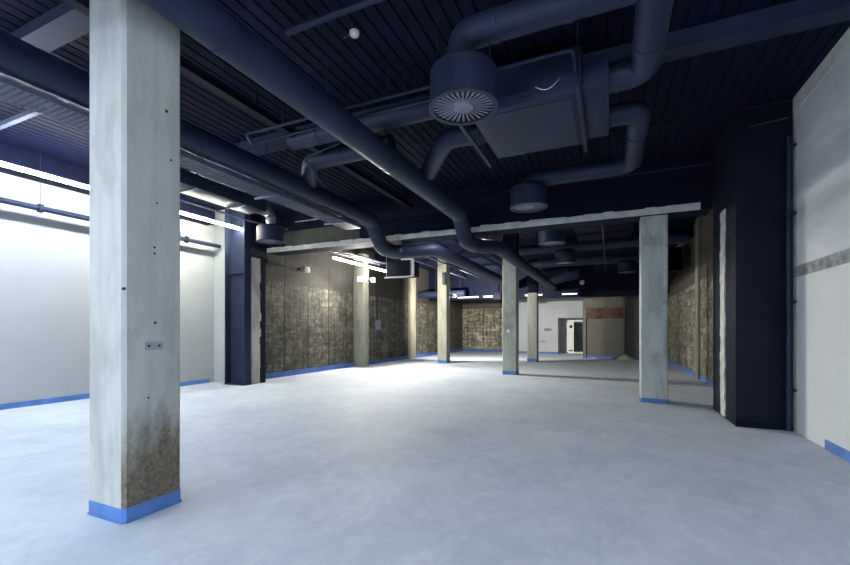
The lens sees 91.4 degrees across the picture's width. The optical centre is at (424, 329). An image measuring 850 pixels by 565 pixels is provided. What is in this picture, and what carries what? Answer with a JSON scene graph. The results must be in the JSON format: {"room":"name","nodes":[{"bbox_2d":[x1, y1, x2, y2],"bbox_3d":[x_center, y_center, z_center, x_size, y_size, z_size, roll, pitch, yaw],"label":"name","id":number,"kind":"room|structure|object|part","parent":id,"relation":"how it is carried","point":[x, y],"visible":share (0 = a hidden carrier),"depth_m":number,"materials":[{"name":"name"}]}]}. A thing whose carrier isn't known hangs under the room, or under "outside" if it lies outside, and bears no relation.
{"room":"empty commercial space","nodes":[
{"label":"empty commercial space","id":0,"kind":"room"},
{"bbox_2d":[0,172,224,403],"bbox_3d":[-8.773,-0.965,5.184,1.250,4.930,14.700,0,0,24],"label":"wall","id":1,"kind":"structure","parent":0,"point":[45,257],"depth_m":8.64,"materials":[{"name":"white paint"}]},
{"bbox_2d":[0,379,209,409],"bbox_3d":[-9.105,1.445,5.223,0.012,0.110,14.500,0,0,24],"label":"baseboard","id":2,"kind":"structure","parent":1,"relation":"attached to","point":[80,396],"depth_m":8.53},
{"bbox_2d":[0,141,214,224],"bbox_3d":[-8.971,-3.195,5.108,0.350,0.470,14.400,0,0,24],"label":"trim","id":3,"kind":"structure","parent":1,"relation":"attached to","point":[9,153],"depth_m":8.29,"materials":[{"name":"blue paint"}]},
{"bbox_2d":[251,257,260,383],"bbox_3d":[-4.913,-0.250,11.656,0.511,3.500,0.327,0,0,24],"label":"wall pier","id":4,"kind":"structure","parent":1,"relation":"attached to","point":[255,262],"depth_m":11.53,"materials":[{"name":"concrete"}]},
{"bbox_2d":[251,213,267,262],"bbox_3d":[-5.054,-2.740,12.175,0.050,1.380,1.100,0,0,24],"label":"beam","id":5,"kind":"structure","parent":1,"relation":"attached to","point":[257,249],"depth_m":12.27,"materials":[{"name":"metal"}]},
{"bbox_2d":[266,248,462,373],"bbox_3d":[-1.538,-0.965,21.174,0.900,4.930,20.400,0,0,24],"label":"wall","id":6,"kind":"structure","parent":0,"point":[310,316],"depth_m":15.69,"materials":[{"name":"concrete"}]},
{"bbox_2d":[297,266,309,272],"bbox_3d":[-4.089,-2.010,13.880,0.400,0.200,0.280,0,0,24],"label":"wall bracket","id":7,"kind":"object","parent":6,"relation":"attached to","point":[303,269],"visible":1,"depth_m":13.75,"materials":[{"name":"white metal"}]},
{"bbox_2d":[266,349,462,378],"bbox_3d":[-1.178,1.415,20.859,0.014,0.170,18.880,0,0,24],"label":"baseboard","id":8,"kind":"structure","parent":6,"relation":"attached to","point":[339,366],"depth_m":15.61,"materials":[{"name":"blue plastic"}]},
{"bbox_2d":[375,283,380,329],"bbox_3d":[-2.109,-1.050,18.636,0.110,2.100,0.320,0,0,24],"label":"conduit","id":9,"kind":"object","parent":6,"relation":"attached to","point":[377,322],"visible":1,"depth_m":18.62,"materials":[{"name":"grey metal"}]},
{"bbox_2d":[0,351,849,564],"bbox_3d":[1.004,1.575,12.040,13.800,0.150,35.600,0,0,24],"label":"floor","id":10,"kind":"structure","parent":0,"point":[560,460],"depth_m":4.22,"materials":[{"name":"concrete"}]},
{"bbox_2d":[87,0,181,524],"bbox_3d":[-2.443,-0.975,3.514,0.494,4.950,0.504,0,0,24],"label":"concrete column","id":11,"kind":"structure","parent":10,"relation":"on","point":[135,50],"depth_m":3.34,"materials":[{"name":"grey concrete"}]},
{"bbox_2d":[223,207,251,385],"bbox_3d":[-5.165,-0.965,11.425,0.800,4.930,0.260,0,0,24],"label":"steel column","id":12,"kind":"structure","parent":10,"relation":"on","point":[237,242],"depth_m":11.49,"materials":[{"name":"blue metal"}]},
{"bbox_3d":[-5.165,1.490,11.425,0.800,0.020,0.260,0,0,24],"label":"plate","id":13,"kind":"part","parent":12,"relation":"part of","materials":[{"name":"blue paint"}]},
{"bbox_2d":[253,256,265,382],"bbox_3d":[-4.860,-0.300,11.935,0.560,3.600,0.180,0,0,24],"label":"steel post","id":14,"kind":"object","parent":10,"relation":"on","point":[262,258],"visible":0.43,"depth_m":11.83,"materials":[{"name":"black paint"}]},
{"bbox_2d":[354,253,368,366],"bbox_3d":[-2.624,-0.800,17.069,0.470,4.600,0.420,0,0,24],"label":"wall pier","id":15,"kind":"object","parent":10,"relation":"on","point":[361,288],"visible":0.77,"depth_m":16.90,"materials":[{"name":"concrete"}]},
{"bbox_2d":[408,278,415,358],"bbox_3d":[-0.681,-0.800,21.804,0.150,4.600,0.650,0,0,24],"label":"wall pier","id":16,"kind":"object","parent":10,"relation":"on","point":[411,281],"visible":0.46,"depth_m":21.57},
{"bbox_2d":[437,259,449,362],"bbox_3d":[0.849,-0.965,19.003,0.474,4.930,0.537,0,0,24],"label":"concrete column","id":17,"kind":"structure","parent":10,"relation":"on","point":[443,270],"depth_m":18.84,"materials":[{"name":"beige concrete"}]},
{"bbox_2d":[502,233,518,374],"bbox_3d":[2.911,-0.965,14.100,0.484,4.930,0.484,0,0,24],"label":"concrete column","id":18,"kind":"structure","parent":10,"relation":"on","point":[510,273],"depth_m":13.90,"materials":[{"name":"grey concrete"}]},
{"bbox_2d":[527,256,538,361],"bbox_3d":[5.114,-0.965,19.649,0.474,4.930,0.474,0,0,24],"label":"concrete column","id":19,"kind":"structure","parent":10,"relation":"on","point":[532,284],"depth_m":19.46,"materials":[{"name":"grey concrete"}]},
{"bbox_2d":[610,355,635,359],"bbox_3d":[10.017,1.369,20.932,1.293,0.262,0.761,0,0,24],"label":"rubble heap","id":20,"kind":"object","parent":10,"relation":"on","point":[622,357],"visible":0.99,"depth_m":20.78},
{"bbox_2d":[639,214,668,403],"bbox_3d":[4.816,-0.430,8.757,0.524,3.860,0.444,0,0,24],"label":"concrete column","id":21,"kind":"structure","parent":10,"relation":"on","point":[653,230],"depth_m":8.57,"materials":[{"name":"grey concrete"}]},
{"bbox_2d":[713,100,792,430],"bbox_3d":[5.447,-0.963,7.009,0.720,4.925,1.555,0,0,24],"label":"pier","id":22,"kind":"object","parent":10,"relation":"on","point":[749,163],"visible":0.98,"depth_m":6.36,"materials":[{"name":"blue paint"}]},
{"bbox_2d":[750,117,787,126],"bbox_3d":[5.188,-3.140,6.270,0.452,0.064,0.024,0,0,24],"label":"stub","id":23,"kind":"object","parent":22,"relation":"attached to","point":[785,117],"visible":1,"depth_m":6.26,"materials":[{"name":"black metal"}]},
{"bbox_2d":[0,0,849,270],"bbox_3d":[1.057,-3.555,12.016,13.916,0.250,35.600,0,0,24],"label":"ceiling","id":24,"kind":"structure","parent":0,"point":[369,66],"depth_m":5.71,"materials":[{"name":"blue paint"}]},
{"bbox_2d":[0,98,69,129],"bbox_3d":[-5.941,-3.370,6.311,4.200,0.180,0.070,0,0,24],"label":"linear light","id":25,"kind":"object","parent":24,"relation":"attached to","point":[25,115],"visible":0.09,"depth_m":6.47,"materials":[{"name":"white plastic"}]},
{"bbox_2d":[0,2,89,75],"bbox_3d":[-2.437,-3.370,3.884,12.580,0.140,0.260,0,0,24],"label":"ceiling beam","id":26,"kind":"structure","parent":24,"relation":"attached to","point":[62,24],"depth_m":4.57,"materials":[{"name":"grey metal"}]},
{"bbox_2d":[0,160,89,189],"bbox_3d":[-7.009,-3.110,7.106,0.088,0.720,3.050,0,0,24],"label":"linear light","id":27,"kind":"object","parent":24,"relation":"hanging from","point":[2,163],"visible":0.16,"depth_m":7.43,"materials":[{"name":"white plastic"}]},
{"bbox_2d":[0,153,220,248],"bbox_3d":[-8.536,-2.866,5.653,0.200,1.208,13.350,0,0,24],"label":"pipe","id":28,"kind":"object","parent":24,"relation":"hanging from","point":[40,208],"visible":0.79,"depth_m":8.22,"materials":[{"name":"blue metal"}]},
{"bbox_3d":[-7.464,-2.915,8.049,0.009,1.110,0.010,0,0,24],"label":"hanger rod","id":29,"kind":"part","parent":28,"relation":"part of","materials":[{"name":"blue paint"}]},
{"bbox_2d":[3,74,331,212],"bbox_3d":[-4.338,-3.349,7.445,0.044,0.242,9.050,0,0,24],"label":"conduit","id":30,"kind":"object","parent":24,"relation":"hanging from","point":[3,74],"visible":0.05,"depth_m":6.08,"materials":[{"name":"blue metal"}]},
{"bbox_2d":[0,76,359,229],"bbox_3d":[-3.610,-2.915,5.668,0.560,1.110,9.400,0,0,24],"label":"cable tray","id":31,"kind":"object","parent":24,"relation":"hanging from","point":[272,195],"visible":0.8,"depth_m":6.02,"materials":[{"name":"blue paint"}]},
{"bbox_2d":[180,210,242,229],"bbox_3d":[-5.611,-3.110,10.233,0.088,0.720,3.100,0,0,24],"label":"linear light","id":32,"kind":"object","parent":24,"relation":"hanging from","point":[181,212],"visible":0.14,"depth_m":10.52,"materials":[{"name":"white plastic"}]},
{"bbox_2d":[180,169,265,213],"bbox_3d":[-4.827,-3.183,8.924,0.650,0.575,3.150,0,0,24],"label":"duct","id":33,"kind":"object","parent":24,"relation":"hanging from","point":[194,185],"visible":0.44,"depth_m":9.15,"materials":[{"name":"blue metal"}]},
{"bbox_2d":[180,199,287,229],"bbox_3d":[-5.143,-3.174,9.867,0.240,0.592,4.812,0,0,27],"label":"conduit","id":34,"kind":"object","parent":24,"relation":"hanging from","point":[180,199],"visible":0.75,"depth_m":10.20,"materials":[{"name":"blue metal"}]},
{"bbox_2d":[61,0,413,209],"bbox_3d":[-2.872,-3.260,4.845,0.120,0.400,12.500,0,0,24],"label":"rail","id":35,"kind":"object","parent":24,"relation":"hanging from","point":[187,67],"visible":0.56,"depth_m":5.75,"materials":[{"name":"blue metal"}]},
{"bbox_2d":[0,29,501,284],"bbox_3d":[-0.973,-2.706,10.243,1.129,1.528,25.927,0,0,27],"label":"duct","id":36,"kind":"object","parent":24,"relation":"hanging from","point":[20,60],"visible":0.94,"depth_m":6.30,"materials":[{"name":"blue metal"}]},
{"bbox_2d":[256,199,284,244],"bbox_3d":[-4.000,-2.860,10.772,0.714,1.160,0.714,0,0,24],"label":"ceiling vent","id":37,"kind":"object","parent":24,"relation":"in","point":[269,234],"visible":0.99,"depth_m":10.52,"materials":[{"name":"blue metal"}]},
{"bbox_2d":[259,206,275,223],"bbox_3d":[-4.066,-2.942,10.624,0.270,0.485,0.595,0,0,24],"label":"flexible elbow","id":38,"kind":"object","parent":37,"relation":"on","point":[270,217],"visible":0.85,"depth_m":10.65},
{"bbox_2d":[295,215,340,222],"bbox_3d":[-2.582,-3.151,10.576,1.850,0.638,0.036,0,0,24],"label":"conduit","id":39,"kind":"object","parent":24,"relation":"hanging from","point":[338,215],"visible":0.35,"depth_m":10.76,"materials":[{"name":"metal"}]},
{"bbox_2d":[285,0,384,35],"bbox_3d":[-0.903,-3.377,4.348,1.400,0.185,0.070,0,0,24],"label":"pipe","id":40,"kind":"object","parent":24,"relation":"hanging from","point":[361,4],"visible":0.91,"depth_m":4.37,"materials":[{"name":"blue metal"}]},
{"bbox_2d":[252,61,429,152],"bbox_3d":[-1.153,-3.127,5.808,3.481,0.686,0.256,0,0,24],"label":"conduit","id":41,"kind":"object","parent":24,"relation":"hanging from","point":[426,100],"visible":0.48,"depth_m":5.51,"materials":[{"name":"blue metal"}]},
{"bbox_3d":[-0.264,-3.160,5.289,0.009,0.620,0.010,0,0,24],"label":"hanger rod","id":42,"kind":"part","parent":41,"relation":"part of","materials":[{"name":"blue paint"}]},
{"bbox_2d":[139,0,556,290],"bbox_3d":[0.988,-2.706,9.364,0.823,1.528,25.914,0,0,26],"label":"duct","id":43,"kind":"object","parent":24,"relation":"hanging from","point":[207,22],"visible":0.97,"depth_m":4.52,"materials":[{"name":"blue metal"}]},
{"bbox_3d":[-1.183,-3.129,5.021,0.010,0.682,0.012,0,0,24],"label":"hanger rod","id":44,"kind":"part","parent":43,"relation":"part of","materials":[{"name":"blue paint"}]},
{"bbox_2d":[301,134,396,187],"bbox_3d":[-1.537,-3.066,7.386,2.279,0.808,0.613,0,0,36],"label":"duct","id":45,"kind":"object","parent":24,"relation":"hanging from","point":[341,154],"visible":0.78,"depth_m":7.24,"materials":[{"name":"blue metal"}]},
{"bbox_2d":[343,21,358,38],"bbox_3d":[-0.840,-3.360,4.670,0.217,0.160,0.110,0,0,24],"label":"smoke detector","id":46,"kind":"object","parent":24,"relation":"attached to","point":[354,32],"visible":1,"depth_m":4.62,"materials":[{"name":"white plastic"}]},
{"bbox_2d":[329,250,385,264],"bbox_3d":[-2.376,-3.010,14.647,0.400,0.920,3.600,0,0,24],"label":"cable tray","id":47,"kind":"object","parent":24,"relation":"hanging from","point":[374,261],"visible":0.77,"depth_m":14.65,"materials":[{"name":"blue paint"}]},
{"bbox_2d":[333,255,385,271],"bbox_3d":[-2.379,-2.950,15.744,0.088,1.040,3.600,0,0,24],"label":"linear light","id":48,"kind":"object","parent":24,"relation":"hanging from","point":[334,257],"visible":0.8,"depth_m":15.60,"materials":[{"name":"white plastic"}]},
{"bbox_2d":[286,85,433,150],"bbox_3d":[-0.743,-3.201,6.139,3.130,0.538,0.296,0,0,24],"label":"duct","id":49,"kind":"object","parent":24,"relation":"hanging from","point":[418,113],"visible":0.38,"depth_m":6.00,"materials":[{"name":"blue metal"}]},
{"bbox_2d":[384,243,418,278],"bbox_3d":[-0.781,-2.665,15.029,1.200,1.610,0.800,0,0,24],"label":"ventilation unit","id":50,"kind":"object","parent":24,"relation":"hanging from","point":[397,269],"visible":0.92,"depth_m":14.79,"materials":[{"name":"black paint"}]},
{"bbox_3d":[-0.954,-1.885,14.767,1.100,0.050,0.060,0,0,24],"label":"support rail","id":51,"kind":"part","parent":50,"relation":"part of","materials":[{"name":"silver metal"}]},
{"bbox_3d":[-0.806,-2.185,15.095,1.000,0.530,0.700,0,0,24],"label":"casing","id":52,"kind":"part","parent":50,"relation":"part of","materials":[{"name":"black paint"}]},
{"bbox_2d":[246,48,576,144],"bbox_3d":[-0.567,-3.175,5.475,4.827,0.590,0.372,0,0,24],"label":"conduit","id":53,"kind":"object","parent":24,"relation":"hanging from","point":[569,50],"visible":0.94,"depth_m":5.09,"materials":[{"name":"blue metal"}]},
{"bbox_3d":[-0.130,-3.205,5.097,0.009,0.530,0.010,0,0,24],"label":"hanger rod","id":54,"kind":"part","parent":53,"relation":"part of","materials":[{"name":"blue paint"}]},
{"bbox_2d":[414,259,466,278],"bbox_3d":[-0.110,-3.145,17.632,0.060,0.650,11.700,0,0,24],"label":"conduit","id":55,"kind":"object","parent":24,"relation":"hanging from","point":[414,259],"visible":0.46,"depth_m":18.56,"materials":[{"name":"grey metal"}]},
{"bbox_2d":[417,266,465,297],"bbox_3d":[0.858,-2.606,22.183,2.650,1.728,0.356,0,0,24],"label":"duct","id":56,"kind":"object","parent":24,"relation":"hanging from","point":[459,293],"visible":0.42,"depth_m":22.23,"materials":[{"name":"blue metal"}]},
{"bbox_2d":[427,257,480,277],"bbox_3d":[0.620,-3.145,17.305,0.060,0.650,11.700,0,0,24],"label":"conduit","id":57,"kind":"object","parent":24,"relation":"hanging from","point":[427,257],"visible":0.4,"depth_m":18.60,"materials":[{"name":"grey metal"}]},
{"bbox_2d":[420,124,487,179],"bbox_3d":[0.379,-3.061,6.627,0.597,0.818,1.684,0,0,-34],"label":"duct","id":58,"kind":"object","parent":24,"relation":"hanging from","point":[453,137],"visible":0.88,"depth_m":6.33,"materials":[{"name":"blue metal"}]},
{"bbox_2d":[429,0,497,125],"bbox_3d":[0.396,-2.880,4.314,0.714,1.160,0.714,0,0,24],"label":"ceiling vent","id":59,"kind":"object","parent":24,"relation":"in","point":[463,83],"visible":1,"depth_m":4.10,"materials":[{"name":"blue metal"}]},
{"bbox_3d":[0.136,-3.050,4.431,0.009,0.820,0.010,0,0,24],"label":"hanger rod","id":60,"kind":"part","parent":59,"relation":"part of","materials":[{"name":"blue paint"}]},
{"bbox_3d":[0.396,-2.405,4.314,0.650,0.010,0.650,0,0,24],"label":"plate","id":61,"kind":"part","parent":59,"relation":"part of","materials":[{"name":"black paint"}]},
{"bbox_2d":[458,296,478,297],"bbox_3d":[2.380,-2.625,23.003,1.240,1.690,0.058,0,0,24],"label":"linear light","id":62,"kind":"object","parent":24,"relation":"hanging from","point":[466,296],"visible":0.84,"depth_m":22.93,"materials":[{"name":"white plastic"}]},
{"bbox_2d":[452,239,501,267],"bbox_3d":[2.384,-3.135,15.859,0.400,0.670,10.100,0,0,24],"label":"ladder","id":63,"kind":"object","parent":24,"relation":"hanging from","point":[499,261],"visible":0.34,"depth_m":16.33,"materials":[{"name":"blue metal"}]},
{"bbox_2d":[267,152,712,255],"bbox_3d":[0.105,-2.901,10.766,12.200,1.098,0.599,0,0,24],"label":"beam","id":64,"kind":"structure","parent":24,"relation":"attached to","point":[681,192],"depth_m":9.49,"materials":[{"name":"blue paint"}]},
{"bbox_2d":[507,163,711,191],"bbox_3d":[3.720,-3.220,8.831,3.980,0.028,0.028,0,0,24],"label":"conduit","id":65,"kind":"object","parent":64,"relation":"attached to","point":[705,163],"visible":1,"depth_m":8.57,"materials":[{"name":"blue metal"}]},
{"bbox_2d":[180,0,849,171],"bbox_3d":[-1.171,-3.340,6.713,12.580,0.200,0.260,0,0,24],"label":"ceiling beam","id":66,"kind":"structure","parent":24,"relation":"attached to","point":[791,17],"depth_m":4.59,"materials":[{"name":"blue metal"}]},
{"bbox_2d":[304,141,340,186],"bbox_3d":[-1.858,-3.067,7.260,0.514,0.566,1.651,0,0,-23],"label":"conduit","id":67,"kind":"object","parent":66,"relation":"attached to","point":[339,142],"visible":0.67,"depth_m":6.96,"materials":[{"name":"blue metal"}]},
{"bbox_2d":[510,151,547,212],"bbox_3d":[2.016,-2.960,8.081,0.714,1.160,0.714,0,0,24],"label":"ceiling vent","id":68,"kind":"object","parent":24,"relation":"in","point":[525,197],"visible":0.97,"depth_m":7.83,"materials":[{"name":"blue metal"}]},
{"bbox_2d":[459,21,608,167],"bbox_3d":[1.497,-3.055,5.575,1.780,0.830,1.800,0,0,24],"label":"air handling unit","id":69,"kind":"object","parent":24,"relation":"hanging from","point":[527,119],"visible":0.86,"depth_m":5.06,"materials":[{"name":"blue paint"}]},
{"bbox_3d":[0.707,-2.665,5.928,0.050,0.050,1.800,0,0,24],"label":"support rail","id":70,"kind":"part","parent":69,"relation":"part of","materials":[{"name":"blue metal"}]},
{"bbox_3d":[1.461,-2.697,5.618,1.080,0.015,1.250,0,0,24],"label":"access panel","id":71,"kind":"part","parent":69,"relation":"part of","materials":[{"name":"metal"}]},
{"bbox_3d":[1.461,-2.965,5.618,1.320,0.530,1.450,0,0,24],"label":"casing","id":72,"kind":"part","parent":69,"relation":"part of","materials":[{"name":"blue metal"}]},
{"bbox_3d":[1.695,-3.060,4.610,0.012,0.820,0.014,0,0,24],"label":"hanger rod","id":73,"kind":"part","parent":69,"relation":"part of","materials":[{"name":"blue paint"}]},
{"bbox_3d":[2.022,-2.665,5.340,0.050,0.050,1.800,0,0,24],"label":"support rail","id":74,"kind":"part","parent":69,"relation":"part of","materials":[{"name":"blue metal"}]},
{"bbox_2d":[375,225,693,261],"bbox_3d":[3.345,-3.245,16.196,12.080,0.390,0.300,0,0,24],"label":"ceiling beam","id":75,"kind":"structure","parent":24,"relation":"attached to","point":[689,229],"depth_m":15.75,"materials":[{"name":"blue paint"}]},
{"bbox_2d":[447,0,635,53],"bbox_3d":[1.076,-3.110,4.010,1.830,0.720,0.316,0,0,24],"label":"duct","id":76,"kind":"object","parent":24,"relation":"hanging from","point":[495,25],"visible":0.82,"depth_m":3.98,"materials":[{"name":"blue metal"}]},
{"bbox_2d":[429,262,669,301],"bbox_3d":[5.856,-2.555,21.810,12.080,1.750,0.600,0,0,24],"label":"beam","id":77,"kind":"structure","parent":24,"relation":"attached to","point":[598,282],"depth_m":20.93,"materials":[{"name":"blue paint"}]},
{"bbox_2d":[493,270,501,299],"bbox_3d":[3.878,-2.540,22.199,0.450,1.840,0.295,0,0,24],"label":"junction box","id":78,"kind":"object","parent":77,"relation":"attached to","point":[496,295],"visible":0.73,"depth_m":22.08,"materials":[{"name":"black paint"}]},
{"bbox_2d":[538,229,565,246],"bbox_3d":[3.413,-2.900,11.181,0.714,1.160,0.714,0,0,24],"label":"ceiling vent","id":79,"kind":"object","parent":24,"relation":"in","point":[548,238],"visible":0.8,"depth_m":10.93,"materials":[{"name":"blue metal"}]},
{"bbox_2d":[484,254,638,270],"bbox_3d":[6.134,-3.091,17.632,7.400,0.758,0.336,0,0,24],"label":"duct","id":80,"kind":"object","parent":24,"relation":"hanging from","point":[630,257],"visible":0.45,"depth_m":17.24,"materials":[{"name":"blue metal"}]},
{"bbox_2d":[555,250,576,264],"bbox_3d":[4.901,-2.900,14.459,0.714,1.160,0.714,0,0,24],"label":"ceiling vent","id":81,"kind":"object","parent":24,"relation":"in","point":[565,257],"visible":0.99,"depth_m":14.18,"materials":[{"name":"blue metal"}]},
{"bbox_2d":[522,100,650,184],"bbox_3d":[2.443,-3.075,6.799,2.118,0.790,2.298,0,0,24],"label":"duct","id":82,"kind":"object","parent":24,"relation":"hanging from","point":[636,115],"visible":0.81,"depth_m":6.90,"materials":[{"name":"blue metal"}]},
{"bbox_2d":[574,222,633,241],"bbox_3d":[5.616,-3.175,13.044,1.650,0.400,3.200,0,0,24],"label":"duct","id":83,"kind":"object","parent":24,"relation":"hanging from","point":[623,230],"visible":0.34,"depth_m":12.77,"materials":[{"name":"blue metal"}]},
{"bbox_2d":[519,233,688,254],"bbox_3d":[5.841,-3.091,14.038,5.200,0.758,0.336,0,0,24],"label":"duct","id":84,"kind":"object","parent":24,"relation":"hanging from","point":[679,238],"visible":0.74,"depth_m":13.96,"materials":[{"name":"blue metal"}]},
{"bbox_2d":[601,225,606,271],"bbox_3d":[6.371,-3.145,14.733,0.060,0.650,11.700,0,0,24],"label":"conduit","id":85,"kind":"object","parent":24,"relation":"hanging from","point":[602,226],"visible":0.57,"depth_m":13.39,"materials":[{"name":"metal"}]},
{"bbox_2d":[617,261,636,273],"bbox_3d":[8.143,-2.900,16.734,0.714,1.160,0.714,0,0,24],"label":"ceiling vent","id":86,"kind":"object","parent":24,"relation":"in","point":[625,267],"visible":1,"depth_m":16.47,"materials":[{"name":"blue metal"}]},
{"bbox_2d":[609,0,673,93],"bbox_3d":[0.508,-3.118,0.557,0.573,0.705,9.437,0,0,24],"label":"duct","id":87,"kind":"object","parent":24,"relation":"hanging from","point":[652,19],"visible":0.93,"depth_m":4.12,"materials":[{"name":"blue metal"}]},
{"bbox_2d":[668,247,682,280],"bbox_3d":[9.485,-2.748,16.736,0.800,1.445,5.500,0,0,24],"label":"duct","id":88,"kind":"object","parent":24,"relation":"hanging from","point":[675,254],"visible":0.27,"depth_m":14.16,"materials":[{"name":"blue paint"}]},
{"bbox_2d":[609,87,791,132],"bbox_3d":[3.960,-3.327,6.281,2.500,0.286,0.032,0,0,24],"label":"conduit","id":89,"kind":"object","parent":24,"relation":"hanging from","point":[787,100],"visible":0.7,"depth_m":6.12,"materials":[{"name":"blue metal"}]},
{"bbox_2d":[463,300,501,349],"bbox_3d":[4.489,-0.965,28.830,3.850,4.930,0.300,0,0,24],"label":"wall","id":90,"kind":"structure","parent":0,"point":[482,319],"depth_m":28.88,"materials":[{"name":"concrete"}]},
{"bbox_2d":[463,349,501,351],"bbox_3d":[4.424,1.420,28.687,3.850,0.160,0.014,0,0,24],"label":"baseboard","id":91,"kind":"structure","parent":90,"relation":"attached to","point":[480,350],"depth_m":28.81,"materials":[{"name":"blue plastic"}]},
{"bbox_2d":[519,297,582,353],"bbox_3d":[8.106,-0.965,26.828,4.390,4.930,1.200,0,0,24],"label":"wall","id":92,"kind":"structure","parent":0,"point":[551,310],"depth_m":26.30,"materials":[{"name":"white paint"}]},
{"bbox_2d":[519,351,557,353],"bbox_3d":[7.101,1.440,26.614,2.730,0.120,0.012,0,0,24],"label":"baseboard","id":93,"kind":"structure","parent":92,"relation":"attached to","point":[519,351],"depth_m":26.39,"materials":[{"name":"blue plastic"}]},
{"bbox_2d":[560,318,582,352],"bbox_3d":[9.598,0.375,26.819,1.660,2.250,0.200,0,0,24],"label":"door frame","id":94,"kind":"structure","parent":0,"point":[563,321],"depth_m":26.97,"materials":[{"name":"grey metal"}]},
{"bbox_2d":[566,320,582,353],"bbox_3d":[9.707,0.430,26.573,1.260,2.140,0.160,0,0,24],"label":"door","id":95,"kind":"structure","parent":94,"relation":"in","point":[574,333],"depth_m":26.63,"materials":[{"name":"white plastic"}]},
{"bbox_3d":[9.412,0.430,26.748,0.340,1.940,0.080,0,0,24],"label":"panel","id":96,"kind":"part","parent":95,"relation":"part of","materials":[{"name":"white plastic"}]},
{"bbox_2d":[583,295,638,356],"bbox_3d":[10.428,-0.965,21.573,4.140,4.930,0.500,0,0,24],"label":"wall","id":97,"kind":"structure","parent":0,"point":[604,337],"depth_m":21.60,"materials":[{"name":"grey concrete"}]},
{"bbox_2d":[586,307,622,318],"bbox_3d":[9.374,-0.890,21.740,1.800,0.580,0.055,0,0,24],"label":"brick panel","id":98,"kind":"object","parent":97,"relation":"attached to","point":[591,313],"visible":1,"depth_m":21.72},
{"bbox_2d":[584,307,624,357],"bbox_3d":[9.391,0.170,21.729,1.960,2.660,0.060,0,0,24],"label":"door frame","id":99,"kind":"structure","parent":97,"relation":"attached to","point":[623,307],"depth_m":22.08,"materials":[{"name":"grey metal"}]},
{"bbox_2d":[583,355,638,359],"bbox_3d":[10.186,1.430,21.399,3.840,0.140,0.014,0,0,24],"label":"baseboard","id":100,"kind":"structure","parent":97,"relation":"attached to","point":[599,357],"depth_m":21.74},
{"bbox_2d":[695,217,699,379],"bbox_3d":[8.373,-0.965,12.742,0.080,4.930,0.400,0,0,24],"label":"wall pier","id":101,"kind":"object","parent":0,"point":[697,221],"visible":1,"depth_m":12.58,"materials":[{"name":"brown concrete"}]},
{"bbox_2d":[668,48,849,450],"bbox_3d":[5.974,-0.965,6.913,0.300,4.930,29.900,0,0,24],"label":"wall","id":102,"kind":"structure","parent":0,"point":[821,124],"depth_m":5.50,"materials":[{"name":"white paint"}]},
{"bbox_2d":[668,359,712,386],"bbox_3d":[9.026,1.435,14.120,0.012,0.130,14.250,0,0,24],"label":"baseboard","id":103,"kind":"structure","parent":102,"relation":"attached to","point":[702,378],"depth_m":13.88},
{"bbox_2d":[785,136,796,429],"bbox_3d":[5.382,-0.690,6.105,0.120,4.320,0.066,0,0,24],"label":"vertical pipe","id":104,"kind":"object","parent":102,"relation":"attached to","point":[789,144],"visible":1,"depth_m":6.09,"materials":[{"name":"blue metal"}]},
{"bbox_2d":[793,27,849,112],"bbox_3d":[2.593,-3.320,-0.262,0.012,0.220,14.040,0,0,24],"label":"trim","id":105,"kind":"structure","parent":102,"relation":"attached to","point":[843,44],"depth_m":5.27,"materials":[{"name":"concrete"}]},
{"bbox_2d":[794,248,849,277],"bbox_3d":[2.605,-0.850,-0.267,0.026,0.160,14.040,0,0,24],"label":"trim","id":106,"kind":"structure","parent":102,"relation":"attached to","point":[841,257],"depth_m":5.28,"materials":[{"name":"grey concrete"}]},
{"bbox_2d":[825,439,849,462],"bbox_3d":[2.391,1.440,-0.714,0.012,0.120,13.050,0,0,24],"label":"baseboard","id":107,"kind":"structure","parent":102,"relation":"attached to","point":[833,448],"depth_m":4.95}
]}

